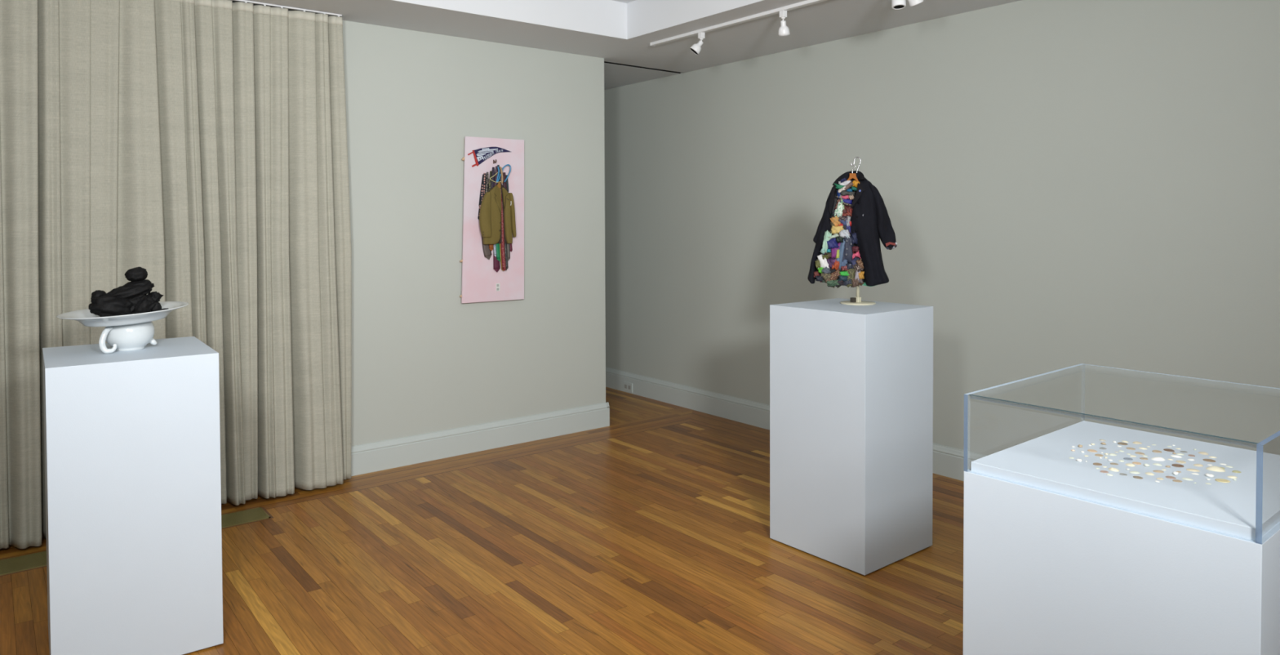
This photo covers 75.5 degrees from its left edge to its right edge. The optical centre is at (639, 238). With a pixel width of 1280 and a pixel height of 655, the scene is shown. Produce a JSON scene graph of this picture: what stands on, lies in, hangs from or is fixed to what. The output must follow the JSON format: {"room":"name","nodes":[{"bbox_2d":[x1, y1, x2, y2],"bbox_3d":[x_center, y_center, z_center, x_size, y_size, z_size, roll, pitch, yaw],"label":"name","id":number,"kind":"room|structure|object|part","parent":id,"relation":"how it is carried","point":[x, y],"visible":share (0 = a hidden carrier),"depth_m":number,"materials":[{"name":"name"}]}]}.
{"room":"museum","nodes":[
{"label":"museum","id":0,"kind":"room"},
{"bbox_2d":[342,20,605,445],"bbox_3d":[-3.632,-0.103,5.260,6.470,3.100,2.680,-1,2,-38],"label":"wall","id":1,"kind":"structure","parent":0,"point":[424,360],"depth_m":5.47,"materials":[{"name":"paint"}]},
{"bbox_2d":[294,401,608,487],"bbox_3d":[-2.734,1.377,4.278,6.370,0.178,0.020,-1,2,-38],"label":"baseboard","id":2,"kind":"structure","parent":1,"relation":"attached to","point":[370,457],"depth_m":5.54,"materials":[{"name":"paint"}]},
{"bbox_2d":[459,136,524,302],"bbox_3d":[-0.991,-0.129,5.590,0.489,1.104,0.079,-1,2,-38],"label":"panel","id":3,"kind":"object","parent":1,"relation":"attached to","point":[481,282],"visible":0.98,"depth_m":5.57,"materials":[{"name":"paint"}]},
{"bbox_2d":[478,174,483,205],"bbox_3d":[-1.057,-0.317,5.525,0.043,0.228,0.005,-1,2,-38],"label":"necktie","id":4,"kind":"object","parent":3,"relation":"hanging from","point":[482,175],"visible":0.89,"depth_m":5.52,"materials":[{"name":"fabric"}]},
{"bbox_2d":[477,173,485,219],"bbox_3d":[-1.054,-0.276,5.522,0.063,0.328,0.005,-1,2,-38],"label":"necktie","id":5,"kind":"object","parent":3,"relation":"hanging from","point":[482,190],"visible":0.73,"depth_m":5.52,"materials":[{"name":"fabric"}]},
{"bbox_2d":[481,235,491,259],"bbox_3d":[-1.028,0.003,5.550,0.078,0.277,0.005,-1,2,-38],"label":"necktie","id":6,"kind":"object","parent":3,"relation":"hanging from","point":[487,252],"visible":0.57,"depth_m":5.55,"materials":[{"name":"fabric"}]},
{"bbox_2d":[484,172,488,194],"bbox_3d":[-1.026,-0.358,5.537,0.036,0.179,0.005,-1,2,-38],"label":"necktie","id":7,"kind":"object","parent":3,"relation":"hanging from","point":[486,185],"visible":0.82,"depth_m":5.54,"materials":[{"name":"fabric"}]},
{"bbox_2d":[467,146,511,167],"bbox_3d":[-1.007,-0.550,5.564,0.330,0.144,0.006,-1,2,-38],"label":"pennant","id":8,"kind":"object","parent":3,"relation":"attached to","point":[480,155],"visible":1,"depth_m":5.53,"materials":[{"name":"blue fabric"}]},
{"bbox_2d":[476,147,497,161],"bbox_3d":[-1.025,-0.564,5.548,0.162,0.095,0.001,-1,2,-38],"label":"picture","id":9,"kind":"object","parent":8,"relation":"attached to","point":[483,153],"depth_m":5.54},
{"bbox_2d":[488,170,492,191],"bbox_3d":[-1.005,-0.367,5.550,0.032,0.178,0.005,-1,2,-38],"label":"necktie","id":10,"kind":"object","parent":3,"relation":"hanging from","point":[491,171],"visible":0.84,"depth_m":5.55,"materials":[{"name":"fabric"}]},
{"bbox_2d":[488,244,493,250],"bbox_3d":[-0.999,-0.016,5.567,0.037,0.197,0.005,-1,2,-38],"label":"necktie","id":11,"kind":"object","parent":3,"relation":"hanging from","point":[491,246],"visible":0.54,"depth_m":5.57,"materials":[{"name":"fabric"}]},
{"bbox_2d":[491,167,494,187],"bbox_3d":[-0.990,-0.383,5.559,0.041,0.199,0.005,-1,2,-38],"label":"necktie","id":12,"kind":"object","parent":3,"relation":"hanging from","point":[493,168],"visible":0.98,"depth_m":5.56,"materials":[{"name":"fabric"}]},
{"bbox_2d":[493,244,496,257],"bbox_3d":[-0.976,0.003,5.581,0.035,0.237,0.005,-1,2,-38],"label":"necktie","id":13,"kind":"object","parent":3,"relation":"hanging from","point":[494,245],"visible":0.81,"depth_m":5.58,"materials":[{"name":"fabric"}]},
{"bbox_2d":[493,165,497,186],"bbox_3d":[-0.971,-0.402,5.571,0.038,0.177,0.005,-1,2,-38],"label":"necktie","id":14,"kind":"object","parent":3,"relation":"hanging from","point":[496,171],"visible":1,"depth_m":5.57,"materials":[{"name":"fabric"}]},
{"bbox_2d":[493,248,500,271],"bbox_3d":[-0.968,0.014,5.595,0.052,0.428,0.005,-1,2,-38],"label":"necktie","id":15,"kind":"object","parent":3,"relation":"hanging from","point":[496,266],"visible":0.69,"depth_m":5.59,"materials":[{"name":"fabric"}]},
{"bbox_2d":[479,182,515,244],"bbox_3d":[-0.955,-0.174,5.555,0.271,0.417,0.057,-1,2,-42],"label":"suit jacket","id":16,"kind":"object","parent":3,"relation":"hanging from","point":[490,214],"visible":1,"depth_m":5.53,"materials":[{"name":"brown fabric"}]},
{"bbox_3d":[-0.986,-0.164,5.531,0.130,0.399,0.043,-1,2,-38],"label":"panel","id":17,"kind":"part","parent":16,"relation":"part of","materials":[{"name":"green fabric"}]},
{"bbox_2d":[500,188,506,270],"bbox_3d":[-0.926,-0.060,5.588,0.050,0.554,0.005,-1,2,-38],"label":"necktie","id":18,"kind":"object","parent":16,"relation":"hanging from","point":[503,250],"visible":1,"depth_m":5.59,"materials":[{"name":"fabric"}]},
{"bbox_3d":[-0.899,-0.157,5.603,0.074,0.377,0.035,-1,2,-38],"label":"panel","id":19,"kind":"part","parent":16,"relation":"part of","materials":[{"name":"green fabric"}]},
{"bbox_2d":[495,243,500,261],"bbox_3d":[-0.958,0.008,5.591,0.056,0.291,0.005,-1,2,-38],"label":"necktie","id":20,"kind":"object","parent":3,"relation":"hanging from","point":[497,245],"visible":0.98,"depth_m":5.59,"materials":[{"name":"fabric"}]},
{"bbox_2d":[497,164,500,183],"bbox_3d":[-0.956,-0.406,5.579,0.040,0.187,0.005,-1,2,-38],"label":"necktie","id":21,"kind":"object","parent":3,"relation":"hanging from","point":[497,165],"visible":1,"depth_m":5.58,"materials":[{"name":"fabric"}]},
{"bbox_2d":[499,166,503,183],"bbox_3d":[-0.933,-0.430,5.569,0.026,0.114,0.012,-1,2,-38],"label":"clothes hanger","id":22,"kind":"object","parent":3,"relation":"hanging from","point":[500,168],"visible":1,"depth_m":5.57,"materials":[{"name":"beige wood"}]},
{"bbox_2d":[499,243,503,271],"bbox_3d":[-0.936,0.052,5.606,0.045,0.334,0.005,-1,2,-38],"label":"necktie","id":23,"kind":"object","parent":3,"relation":"hanging from","point":[500,243],"visible":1,"depth_m":5.60,"materials":[{"name":"fabric"}]},
{"bbox_2d":[496,164,511,182],"bbox_3d":[-0.921,-0.441,5.584,0.116,0.129,0.011,-1,2,-40],"label":"clothes hanger","id":24,"kind":"object","parent":3,"relation":"hanging from","point":[497,179],"visible":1,"depth_m":5.58,"materials":[{"name":"blue plastic"}]},
{"bbox_2d":[502,172,506,189],"bbox_3d":[-0.913,-0.371,5.623,0.039,0.162,0.005,-1,2,-38],"label":"necktie","id":25,"kind":"object","parent":3,"relation":"hanging from","point":[504,184],"visible":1,"depth_m":5.62,"materials":[{"name":"fabric"}]},
{"bbox_2d":[504,243,507,270],"bbox_3d":[-0.912,0.006,5.608,0.041,0.415,0.005,-1,2,-38],"label":"necktie","id":26,"kind":"object","parent":3,"relation":"hanging from","point":[505,244],"visible":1,"depth_m":5.61,"materials":[{"name":"fabric"}]},
{"bbox_2d":[506,174,508,191],"bbox_3d":[-0.905,-0.372,5.634,0.029,0.126,0.005,-1,2,-38],"label":"necktie","id":27,"kind":"object","parent":3,"relation":"hanging from","point":[507,181],"visible":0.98,"depth_m":5.63,"materials":[{"name":"fabric"}]},
{"bbox_2d":[506,243,510,261],"bbox_3d":[-0.901,0.039,5.638,0.039,0.225,0.005,-1,2,-38],"label":"necktie","id":28,"kind":"object","parent":3,"relation":"hanging from","point":[508,244],"visible":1,"depth_m":5.64,"materials":[{"name":"fabric"}]},
{"bbox_2d":[605,401,609,426],"bbox_3d":[-1.038,1.303,7.250,0.020,0.178,2.580,-1,2,-38],"label":"baseboard","id":29,"kind":"structure","parent":1,"relation":"attached to","point":[608,408],"depth_m":6.24,"materials":[{"name":"paint"}]},
{"bbox_2d":[0,386,964,654],"bbox_3d":[-0.825,1.546,2.565,7.233,0.100,10.200,-1,2,-38],"label":"floor","id":30,"kind":"structure","parent":0,"point":[647,531],"depth_m":3.73,"materials":[{"name":"brown wood"}]},
{"bbox_2d":[0,550,46,576],"bbox_3d":[-2.799,1.475,3.760,0.173,0.005,0.223,-1,2,-38],"label":"floor vent","id":31,"kind":"object","parent":30,"relation":"in","point":[9,566],"depth_m":3.76,"materials":[{"name":"gold metal"}]},
{"bbox_2d":[42,336,223,654],"bbox_3d":[-1.901,0.952,3.091,0.531,1.074,0.566,-1,2,-38],"label":"plinth","id":32,"kind":"object","parent":30,"relation":"on","point":[132,437],"visible":0.98,"depth_m":2.87,"materials":[{"name":"paint"}]},
{"bbox_2d":[98,320,157,353],"bbox_3d":[-1.922,0.355,3.102,0.194,0.119,0.164,-1,2,-38],"label":"teacup","id":33,"kind":"object","parent":32,"relation":"on","point":[129,337],"visible":0.84,"depth_m":3.04,"materials":[{"name":"white ceramic"}]},
{"bbox_3d":[-1.930,0.366,3.018,0.043,0.098,0.075,0,1,19],"label":"handle","id":34,"kind":"part","parent":33,"relation":"part of","materials":[{"name":"white ceramic"}]},
{"bbox_2d":[56,301,189,326],"bbox_3d":[-1.928,0.283,3.098,0.421,0.063,0.422,-1,2,-38],"label":"dinner plate","id":35,"kind":"object","parent":33,"relation":"on","point":[85,317],"visible":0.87,"depth_m":3.00,"materials":[{"name":"white ceramic"}]},
{"bbox_2d":[88,293,133,316],"bbox_3d":[-1.943,0.244,3.047,0.146,0.090,0.107,-1,2,-38],"label":"lump","id":36,"kind":"object","parent":35,"relation":"on","point":[104,304],"visible":0.83,"depth_m":3.01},
{"bbox_2d":[90,289,106,298],"bbox_3d":[-1.996,0.214,3.054,0.052,0.051,0.052,-1,2,-38],"label":"lump","id":37,"kind":"object","parent":36,"relation":"on","point":[96,293],"visible":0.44,"depth_m":3.04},
{"bbox_2d":[128,293,146,314],"bbox_3d":[-1.904,0.239,3.104,0.113,0.105,0.101,-1,2,-38],"label":"lump","id":38,"kind":"object","parent":35,"relation":"on","point":[134,300],"visible":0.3,"depth_m":3.07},
{"bbox_2d":[106,282,154,298],"bbox_3d":[-1.912,0.201,3.094,0.171,0.078,0.112,-1,2,-38],"label":"lump","id":39,"kind":"object","parent":38,"relation":"on","point":[131,291],"visible":0.71,"depth_m":3.06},
{"bbox_2d":[123,279,151,286],"bbox_3d":[-1.895,0.173,3.116,0.094,0.038,0.077,-1,2,-38],"label":"lump","id":40,"kind":"object","parent":39,"relation":"on","point":[144,282],"visible":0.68,"depth_m":3.10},
{"bbox_2d":[124,266,147,281],"bbox_3d":[-1.897,0.134,3.115,0.074,0.057,0.069,-1,2,-38],"label":"lump","id":41,"kind":"object","parent":40,"relation":"on","point":[138,273],"visible":1,"depth_m":3.09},
{"bbox_2d":[148,290,163,302],"bbox_3d":[-1.854,0.229,3.143,0.079,0.061,0.062,-1,2,-38],"label":"lump","id":42,"kind":"object","parent":38,"relation":"on","point":[156,295],"visible":0.48,"depth_m":3.13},
{"bbox_2d":[132,293,155,314],"bbox_3d":[-1.862,0.250,3.104,0.082,0.085,0.086,-1,2,-38],"label":"lump","id":43,"kind":"object","parent":35,"relation":"on","point":[146,303],"visible":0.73,"depth_m":3.08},
{"bbox_2d":[150,301,161,311],"bbox_3d":[-1.837,0.260,3.131,0.047,0.048,0.046,-1,2,-38],"label":"lump","id":44,"kind":"object","parent":35,"relation":"on","point":[157,307],"visible":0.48,"depth_m":3.12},
{"bbox_2d":[221,506,273,528],"bbox_3d":[-2.078,1.459,4.330,0.247,0.005,0.223,-1,2,-38],"label":"floor vent","id":45,"kind":"object","parent":30,"relation":"in","point":[259,513],"depth_m":4.33,"materials":[{"name":"gold metal"}]},
{"bbox_2d":[769,297,933,574],"bbox_3d":[1.006,0.887,3.957,0.533,1.140,0.554,-1,2,-38],"label":"plinth","id":46,"kind":"object","parent":30,"relation":"on","point":[851,386],"visible":1,"depth_m":3.76,"materials":[{"name":"paint"}]},
{"bbox_2d":[840,156,875,305],"bbox_3d":[1.061,-0.042,4.027,0.170,0.715,0.170,-1,2,-38],"label":"stand","id":47,"kind":"object","parent":46,"relation":"on","point":[856,300],"visible":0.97,"depth_m":4.02,"materials":[{"name":"beige paint"}]},
{"bbox_2d":[847,164,858,181],"bbox_3d":[1.024,-0.315,3.995,0.070,0.086,0.012,0,1,15],"label":"hanger","id":48,"kind":"object","parent":47,"relation":"hanging from","point":[852,175],"visible":1,"depth_m":3.99,"materials":[{"name":"brown wood"}]},
{"bbox_2d":[807,170,897,288],"bbox_3d":[1.036,-0.046,4.038,0.422,0.575,0.221,0,1,17],"label":"coat","id":49,"kind":"object","parent":48,"relation":"hanging from","point":[847,252],"visible":1,"depth_m":3.96,"materials":[{"name":"black fabric"}]},
{"bbox_3d":[0.888,-0.021,4.042,0.135,0.474,0.116,0,1,14],"label":"panel","id":50,"kind":"part","parent":49,"relation":"part of","materials":[{"name":"black fabric"}]},
{"bbox_3d":[1.104,-0.034,3.971,0.183,0.513,0.136,0,1,11],"label":"panel","id":51,"kind":"part","parent":49,"relation":"part of","materials":[{"name":"black fabric"}]},
{"bbox_2d":[856,297,861,302],"bbox_3d":[1.062,0.296,4.034,0.024,0.025,0.024,-1,2,-38],"label":"socket","id":52,"kind":"object","parent":47,"relation":"attached to","point":[858,299],"depth_m":4.02,"materials":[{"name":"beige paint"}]},
{"bbox_2d":[963,468,1279,654],"bbox_3d":[1.280,1.041,2.078,0.695,0.914,0.633,-1,2,-38],"label":"plinth","id":53,"kind":"object","parent":30,"relation":"on","point":[1046,571],"visible":0.65,"depth_m":1.84,"materials":[{"name":"paint"}]},
{"bbox_2d":[963,363,1279,544],"bbox_3d":[1.278,0.487,2.066,0.695,0.195,0.633,-1,2,-38],"label":"hood","id":54,"kind":"object","parent":53,"relation":"on","point":[1259,447],"visible":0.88,"depth_m":1.76,"materials":[{"name":"clear glass"}]},
{"bbox_3d":[1.085,0.483,2.301,0.683,0.195,0.011,-1,2,-39],"label":"pane","id":55,"kind":"part","parent":54,"relation":"part of","materials":[{"name":"clear glass"}]},
{"bbox_3d":[1.278,0.395,2.063,0.673,0.010,0.611,-1,2,-38],"label":"pane","id":56,"kind":"part","parent":54,"relation":"part of","materials":[{"name":"clear glass"}]},
{"bbox_3d":[1.018,0.493,1.852,0.011,0.195,0.599,-1,2,-39],"label":"pane","id":57,"kind":"part","parent":54,"relation":"part of","materials":[{"name":"clear glass"}]},
{"bbox_3d":[1.538,0.481,2.279,0.011,0.195,0.599,-1,2,-39],"label":"pane","id":58,"kind":"part","parent":54,"relation":"part of","materials":[{"name":"clear glass"}]},
{"bbox_3d":[1.472,0.491,1.830,0.683,0.195,0.011,-1,2,-39],"label":"pane","id":59,"kind":"part","parent":54,"relation":"part of","materials":[{"name":"clear glass"}]},
{"bbox_2d":[971,420,1279,540],"bbox_3d":[1.278,0.572,2.067,0.669,0.024,0.607,-1,2,-38],"label":"display surface","id":60,"kind":"object","parent":53,"relation":"on","point":[1043,461],"visible":0.99,"depth_m":1.99,"materials":[{"name":"paint"}]},
{"bbox_2d":[1087,448,1097,452],"bbox_3d":[1.190,0.557,2.177,0.022,0.002,0.025,-1,1,-12],"label":"disc","id":61,"kind":"object","parent":60,"relation":"on","point":[1089,450],"visible":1,"depth_m":2.18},
{"bbox_2d":[1108,466,1119,471],"bbox_3d":[1.153,0.559,2.013,0.022,0.005,0.028,0,1,-1],"label":"shell","id":62,"kind":"object","parent":60,"relation":"on","point":[1113,468],"visible":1,"depth_m":2.01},
{"bbox_2d":[1117,441,1127,444],"bbox_3d":[1.309,0.555,2.244,0.024,0.002,0.028,1,2,35],"label":"disc","id":63,"kind":"object","parent":60,"relation":"on","point":[1119,442],"visible":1,"depth_m":2.24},
{"bbox_2d":[1123,457,1133,460],"bbox_3d":[1.241,0.558,2.103,0.021,0.002,0.023,1,2,45],"label":"disc","id":64,"kind":"object","parent":60,"relation":"on","point":[1124,458],"visible":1,"depth_m":2.10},
{"bbox_2d":[1124,462,1135,466],"bbox_3d":[1.216,0.559,2.052,0.021,0.004,0.027,0,1,22],"label":"shell","id":65,"kind":"object","parent":60,"relation":"on","point":[1126,464],"visible":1,"depth_m":2.05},
{"bbox_2d":[1128,471,1140,473],"bbox_3d":[1.191,0.560,1.991,0.025,0.003,0.019,0,1,-3],"label":"shell","id":66,"kind":"object","parent":60,"relation":"on","point":[1132,472],"visible":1,"depth_m":1.99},
{"bbox_2d":[1132,461,1141,464],"bbox_3d":[1.241,0.559,2.066,0.022,0.002,0.020,-1,2,-39],"label":"disc","id":67,"kind":"object","parent":60,"relation":"on","point":[1134,462],"visible":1,"depth_m":2.06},
{"bbox_2d":[1133,440,1142,444],"bbox_3d":[1.354,0.554,2.252,0.027,0.004,0.021,-1,1,-31],"label":"shell","id":68,"kind":"object","parent":60,"relation":"on","point":[1135,442],"visible":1,"depth_m":2.25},
{"bbox_2d":[1133,475,1142,479],"bbox_3d":[1.175,0.562,1.952,0.019,0.002,0.022,-1,1,-21],"label":"disc","id":69,"kind":"object","parent":60,"relation":"on","point":[1135,477],"visible":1,"depth_m":1.95,"materials":[{"name":"stone"}]},
{"bbox_2d":[1145,471,1154,475],"bbox_3d":[1.220,0.561,1.980,0.018,0.003,0.023,0,1,12],"label":"shell","id":70,"kind":"object","parent":60,"relation":"on","point":[1146,473],"visible":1,"depth_m":1.98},
{"bbox_2d":[1151,449,1162,453],"bbox_3d":[1.355,0.556,2.169,0.022,0.002,0.025,1,2,37],"label":"disc","id":71,"kind":"object","parent":60,"relation":"on","point":[1153,451],"visible":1,"depth_m":2.17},
{"bbox_2d":[1151,456,1164,460],"bbox_3d":[1.315,0.556,2.100,0.035,0.006,0.027,-1,1,-15],"label":"shell","id":72,"kind":"object","parent":60,"relation":"on","point":[1157,458],"visible":1,"depth_m":2.09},
{"bbox_2d":[1152,470,1164,472],"bbox_3d":[1.252,0.560,1.999,0.025,0.003,0.019,0,1,2],"label":"shell","id":73,"kind":"object","parent":60,"relation":"on","point":[1157,471],"visible":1,"depth_m":1.99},
{"bbox_2d":[1163,448,1174,451],"bbox_3d":[1.394,0.556,2.179,0.024,0.002,0.027,-1,1,-13],"label":"disc","id":74,"kind":"object","parent":60,"relation":"on","point":[1165,449],"visible":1,"depth_m":2.18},
{"bbox_2d":[1165,475,1176,478],"bbox_3d":[1.252,0.562,1.951,0.019,0.002,0.022,-1,2,-40],"label":"disc","id":75,"kind":"object","parent":60,"relation":"on","point":[1168,477],"visible":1,"depth_m":1.95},
{"bbox_2d":[1170,454,1182,457],"bbox_3d":[1.377,0.556,2.125,0.026,0.003,0.021,1,2,42],"label":"shell","id":76,"kind":"object","parent":60,"relation":"on","point":[1174,455],"visible":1,"depth_m":2.12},
{"bbox_2d":[1171,463,1183,466],"bbox_3d":[1.329,0.559,2.044,0.028,0.002,0.025,-1,1,-24],"label":"disc","id":77,"kind":"object","parent":60,"relation":"on","point":[1173,464],"visible":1,"depth_m":2.04,"materials":[{"name":"brown stone"}]},
{"bbox_2d":[1175,460,1186,463],"bbox_3d":[1.356,0.559,2.074,0.022,0.002,0.025,0,1,28],"label":"disc","id":78,"kind":"object","parent":60,"relation":"on","point":[1178,461],"visible":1,"depth_m":2.07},
{"bbox_2d":[1181,477,1193,479],"bbox_3d":[1.284,0.561,1.939,0.024,0.003,0.019,1,1,30],"label":"shell","id":79,"kind":"object","parent":60,"relation":"on","point":[1185,478],"visible":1,"depth_m":1.94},
{"bbox_2d":[1186,468,1199,471],"bbox_3d":[1.342,0.559,2.007,0.029,0.004,0.023,0,1,29],"label":"shell","id":80,"kind":"object","parent":60,"relation":"on","point":[1189,469],"visible":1,"depth_m":2.00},
{"bbox_2d":[1193,463,1203,466],"bbox_3d":[1.382,0.558,2.047,0.026,0.003,0.020,-1,2,-32],"label":"shell","id":81,"kind":"object","parent":60,"relation":"on","point":[1195,464],"visible":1,"depth_m":2.04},
{"bbox_2d":[1198,451,1208,454],"bbox_3d":[1.464,0.556,2.150,0.021,0.003,0.027,0,1,-2],"label":"shell","id":82,"kind":"object","parent":60,"relation":"on","point":[1200,452],"visible":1,"depth_m":2.15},
{"bbox_2d":[1202,458,1215,462],"bbox_3d":[1.435,0.558,2.086,0.025,0.002,0.028,-1,2,-43],"label":"disc","id":83,"kind":"object","parent":60,"relation":"on","point":[1206,460],"visible":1,"depth_m":2.08,"materials":[{"name":"brown stone"}]},
{"bbox_2d":[1204,472,1213,477],"bbox_3d":[1.346,0.559,1.955,0.016,0.009,0.020,-1,1,-29],"label":"fragment","id":84,"kind":"object","parent":60,"relation":"on","point":[1206,474],"visible":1,"depth_m":1.95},
{"bbox_2d":[1205,466,1225,471],"bbox_3d":[1.399,0.557,2.010,0.040,0.007,0.031,1,2,35],"label":"shell","id":85,"kind":"object","parent":60,"relation":"on","point":[1218,468],"visible":1,"depth_m":2.00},
{"bbox_2d":[1214,478,1230,482],"bbox_3d":[1.356,0.562,1.925,0.030,0.002,0.027,0,1,16],"label":"disc","id":86,"kind":"object","parent":60,"relation":"on","point":[1222,480],"visible":1,"depth_m":1.92,"materials":[{"name":"beige stone"}]},
{"bbox_2d":[1226,475,1237,478],"bbox_3d":[1.398,0.560,1.953,0.024,0.003,0.018,-1,1,-23],"label":"shell","id":87,"kind":"object","parent":60,"relation":"on","point":[1230,476],"visible":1,"depth_m":1.95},
{"bbox_2d":[230,0,1021,89],"bbox_3d":[-0.838,-1.434,2.498,7.233,0.338,10.200,-1,2,-38],"label":"ceiling","id":88,"kind":"structure","parent":0,"point":[621,33],"depth_m":5.21,"materials":[{"name":"paint"}]},
{"bbox_2d":[231,0,342,17],"bbox_3d":[-3.187,-1.270,3.722,3.660,0.025,0.019,-1,2,-38],"label":"rail","id":89,"kind":"object","parent":88,"relation":"attached to","point":[242,1],"visible":1,"depth_m":4.67,"materials":[{"name":"white metal"}]},
{"bbox_2d":[0,0,41,548],"bbox_3d":[-3.717,0.109,3.347,2.116,2.730,0.162,-1,2,-37],"label":"curtain","id":90,"kind":"object","parent":89,"relation":"hanging from","point":[20,484],"visible":1,"depth_m":3.91,"materials":[{"name":"fabric"}]},
{"bbox_2d":[37,0,351,539],"bbox_3d":[-2.310,0.080,4.442,1.531,2.731,0.162,-1,2,-38],"label":"curtain","id":91,"kind":"object","parent":89,"relation":"hanging from","point":[201,146],"visible":0.77,"depth_m":4.48,"materials":[{"name":"fabric"}]},
{"bbox_2d":[649,0,826,46],"bbox_3d":[1.823,-1.288,3.464,0.036,0.020,5.610,-1,2,-38],"label":"track","id":92,"kind":"object","parent":88,"relation":"attached to","point":[807,2],"visible":1,"depth_m":5.00,"materials":[{"name":"white metal"}]},
{"bbox_2d":[689,31,705,54],"bbox_3d":[0.358,-1.243,5.276,0.084,0.139,0.076,-1,2,-38],"label":"spotlight","id":93,"kind":"object","parent":92,"relation":"attached to","point":[695,48],"visible":1,"depth_m":5.26,"materials":[{"name":"white metal"}]},
{"bbox_2d":[777,10,790,35],"bbox_3d":[0.827,-1.232,4.758,0.072,0.142,0.069,-1,2,-38],"label":"spotlight","id":94,"kind":"object","parent":92,"relation":"attached to","point":[784,30],"visible":1,"depth_m":4.73,"materials":[{"name":"white metal"}]},
{"bbox_2d":[891,0,906,9],"bbox_3d":[1.292,-1.221,4.131,0.073,0.140,0.074,-1,2,-38],"label":"spotlight","id":95,"kind":"object","parent":92,"relation":"attached to","point":[895,4],"visible":1,"depth_m":4.11,"materials":[{"name":"white metal"}]},
{"bbox_2d":[907,0,924,6],"bbox_3d":[1.357,-1.219,4.086,0.091,0.143,0.074,-1,2,-38],"label":"spotlight","id":96,"kind":"object","parent":92,"relation":"attached to","point":[912,2],"visible":1,"depth_m":4.07,"materials":[{"name":"white metal"}]},
{"bbox_2d":[604,0,1279,455],"bbox_3d":[2.051,-0.116,4.809,0.120,3.100,10.440,-1,2,-38],"label":"wall","id":97,"kind":"structure","parent":0,"point":[1064,184],"depth_m":4.68,"materials":[{"name":"paint"}]},
{"bbox_2d":[622,381,632,392],"bbox_3d":[-0.109,1.331,7.446,0.009,0.082,0.130,-1,2,-38],"label":"wall outlet","id":98,"kind":"object","parent":97,"relation":"attached to","point":[628,386],"visible":1,"depth_m":7.44,"materials":[{"name":"paint"}]},
{"bbox_2d":[605,367,986,480],"bbox_3d":[2.002,1.346,4.798,0.020,0.178,10.200,-1,2,-38],"label":"baseboard","id":99,"kind":"structure","parent":97,"relation":"attached to","point":[948,461],"depth_m":6.54,"materials":[{"name":"paint"}]}
]}

